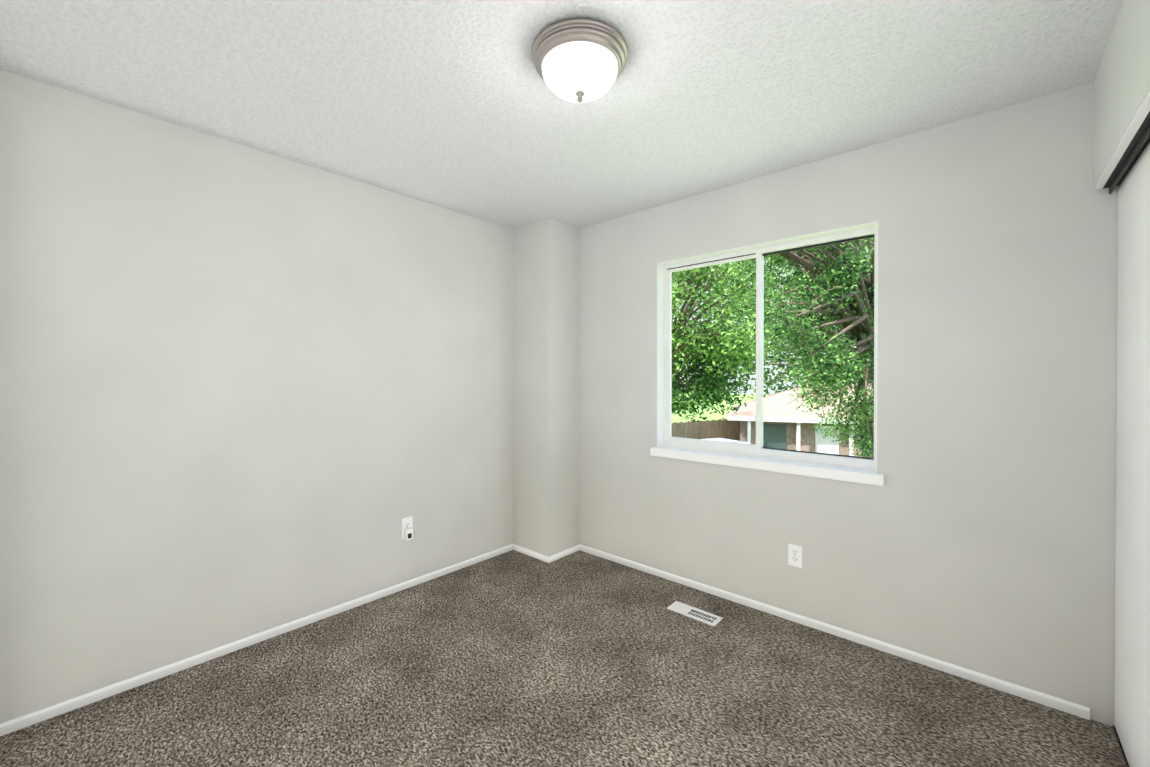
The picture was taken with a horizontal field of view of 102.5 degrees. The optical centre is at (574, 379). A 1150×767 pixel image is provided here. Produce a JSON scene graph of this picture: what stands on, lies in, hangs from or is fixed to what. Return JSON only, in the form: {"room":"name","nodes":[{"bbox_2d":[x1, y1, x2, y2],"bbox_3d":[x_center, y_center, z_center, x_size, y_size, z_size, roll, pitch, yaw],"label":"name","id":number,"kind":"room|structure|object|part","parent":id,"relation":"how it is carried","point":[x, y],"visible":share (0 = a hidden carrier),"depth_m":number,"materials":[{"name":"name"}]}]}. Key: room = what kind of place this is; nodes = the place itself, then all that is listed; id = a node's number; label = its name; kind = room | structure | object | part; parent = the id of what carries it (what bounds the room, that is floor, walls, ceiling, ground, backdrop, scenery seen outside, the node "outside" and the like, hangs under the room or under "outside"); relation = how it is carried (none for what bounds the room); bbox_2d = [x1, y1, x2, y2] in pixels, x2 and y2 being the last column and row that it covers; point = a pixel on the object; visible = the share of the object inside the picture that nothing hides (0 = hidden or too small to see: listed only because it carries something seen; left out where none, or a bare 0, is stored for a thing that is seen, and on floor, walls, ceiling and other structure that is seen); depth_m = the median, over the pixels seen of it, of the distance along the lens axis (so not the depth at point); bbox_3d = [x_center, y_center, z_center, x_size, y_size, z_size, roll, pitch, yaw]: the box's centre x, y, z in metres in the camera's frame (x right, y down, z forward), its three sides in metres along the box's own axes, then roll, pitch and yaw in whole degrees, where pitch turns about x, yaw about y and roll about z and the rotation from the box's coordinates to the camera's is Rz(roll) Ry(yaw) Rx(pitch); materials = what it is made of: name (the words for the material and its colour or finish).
{"room":"empty bedroom","nodes":[
{"label":"empty bedroom","id":0,"kind":"room"},
{"bbox_2d":[0,70,512,723],"bbox_3d":[-1.245,0.078,2.759,0.140,2.440,3.104,0,0,42],"label":"wall","id":1,"kind":"structure","parent":0,"point":[246,392],"depth_m":2.15,"materials":[{"name":"paint"}]},
{"bbox_2d":[0,544,511,735],"bbox_3d":[-1.285,1.278,2.608,0.011,0.042,2.475,0,0,42],"label":"baseboard","id":2,"kind":"structure","parent":1,"relation":"attached to","point":[60,708],"depth_m":2.15,"materials":[{"name":"white wood"}]},
{"bbox_2d":[402,516,412,540],"bbox_3d":[-1.036,0.924,2.867,0.036,0.134,0.070,0,0,42],"label":"electrical outlet","id":3,"kind":"object","parent":1,"relation":"attached to","point":[407,528],"visible":1,"depth_m":2.86,"materials":[{"name":"white plastic"}]},
{"bbox_2d":[513,218,578,555],"bbox_3d":[-0.219,0.073,3.514,0.382,2.440,0.330,0,0,42],"label":"wall column","id":4,"kind":"structure","parent":0,"point":[546,386],"depth_m":3.38,"materials":[{"name":"paint"}]},
{"bbox_2d":[512,544,555,562],"bbox_3d":[-0.314,1.273,3.385,0.363,0.042,0.022,0,0,42],"label":"baseboard","id":5,"kind":"structure","parent":4,"relation":"attached to","point":[548,559],"depth_m":3.35,"materials":[{"name":"white wood"}]},
{"bbox_2d":[0,0,1122,228],"bbox_3d":[0.202,-1.194,1.456,4.024,0.120,3.104,0,0,42],"label":"ceiling","id":6,"kind":"structure","parent":0,"point":[460,106],"depth_m":1.74,"materials":[{"name":"white paint"}]},
{"bbox_2d":[532,18,627,102],"bbox_3d":[0.017,-1.048,1.598,0.332,0.173,0.332,0,0,42],"label":"lamp","id":7,"kind":"object","parent":6,"relation":"attached to","point":[579,60],"visible":1,"depth_m":1.51,"materials":[{"name":"white glass"}]},
{"bbox_3d":[0.017,-1.037,1.598,0.266,0.088,0.266,0,0,42],"label":"lamp shade","id":8,"kind":"part","parent":7,"relation":"part of","materials":[{"name":"white glass"}]},
{"bbox_2d":[0,550,1126,766],"bbox_3d":[0.202,1.366,1.472,4.024,0.120,3.104,0,0,42],"label":"floor","id":9,"kind":"structure","parent":0,"point":[514,658],"depth_m":1.88,"materials":[{"name":"carpet"}]},
{"bbox_2d":[667,601,722,625],"bbox_3d":[0.663,1.295,2.564,0.285,0.007,0.108,0,0,42],"label":"air vent register","id":10,"kind":"object","parent":9,"relation":"on","point":[696,613],"visible":1,"depth_m":2.56,"materials":[{"name":"white metal"}]},
{"bbox_2d":[579,82,1118,725],"bbox_3d":[1.242,0.079,2.521,3.884,2.440,0.140,0,0,42],"label":"wall","id":11,"kind":"structure","parent":0,"point":[977,532],"depth_m":2.07,"materials":[{"name":"paint"}]},
{"bbox_2d":[650,446,884,485],"bbox_3d":[1.017,0.477,2.661,1.294,0.056,0.112,0,0,42],"label":"window sill","id":12,"kind":"structure","parent":11,"relation":"attached to","point":[854,475],"depth_m":2.53,"materials":[{"name":"white wood"}]},
{"bbox_2d":[657,221,877,472],"bbox_3d":[1.029,-0.159,2.670,1.234,1.222,0.078,0,0,42],"label":"liner","id":13,"kind":"object","parent":11,"relation":"attached to","point":[660,354],"visible":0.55,"depth_m":3.05,"materials":[{"name":"white"}]},
{"bbox_2d":[664,227,876,469],"bbox_3d":[1.069,-0.159,2.715,1.234,1.222,0.056,0,0,42],"label":"window","id":14,"kind":"structure","parent":11,"relation":"in","point":[756,450],"depth_m":2.69,"materials":[{"name":"white plastic"}]},
{"bbox_2d":[667,234,874,459],"bbox_3d":[1.070,-0.170,2.714,1.179,1.141,0.044,0,0,42],"label":"window frame","id":15,"kind":"structure","parent":14,"relation":"attached to","point":[822,244],"depth_m":2.49,"materials":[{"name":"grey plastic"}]},
{"bbox_2d":[788,543,801,567],"bbox_3d":[1.183,0.945,2.480,0.070,0.115,0.008,0,0,42],"label":"outlet","id":16,"kind":"object","parent":11,"relation":"attached to","point":[794,555],"visible":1,"depth_m":2.48,"materials":[{"name":"white plastic"}]},
{"bbox_2d":[576,544,1089,719],"bbox_3d":[1.003,1.278,2.642,2.612,0.042,0.011,0,0,42],"label":"baseboard","id":17,"kind":"structure","parent":11,"relation":"attached to","point":[1072,708],"depth_m":2.24,"materials":[{"name":"white wood"}]},
{"bbox_2d":[1093,0,1149,188],"bbox_3d":[1.090,0.091,0.669,0.140,2.440,2.824,0,0,42],"label":"wall","id":18,"kind":"structure","parent":0,"point":[1122,84],"depth_m":1.40,"materials":[{"name":"paint"}]},
{"bbox_2d":[1094,90,1149,766],"bbox_3d":[1.411,0.292,1.031,0.135,2.031,1.854,0,0,42],"label":"closet","id":19,"kind":"object","parent":18,"relation":"attached to","point":[1127,170],"visible":1,"depth_m":1.51,"materials":[{"name":"grey"}]},
{"label":"outside","id":20,"kind":"structure","parent":0,"visible":0},
{"bbox_2d":[672,237,873,457],"bbox_3d":[29.202,-6.004,51.611,120.000,20.367,109.360,0,0,42],"label":"garden","id":21,"kind":"object","parent":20,"point":[742,406],"depth_m":13.52,"materials":[{"name":"green plant"}]}
]}

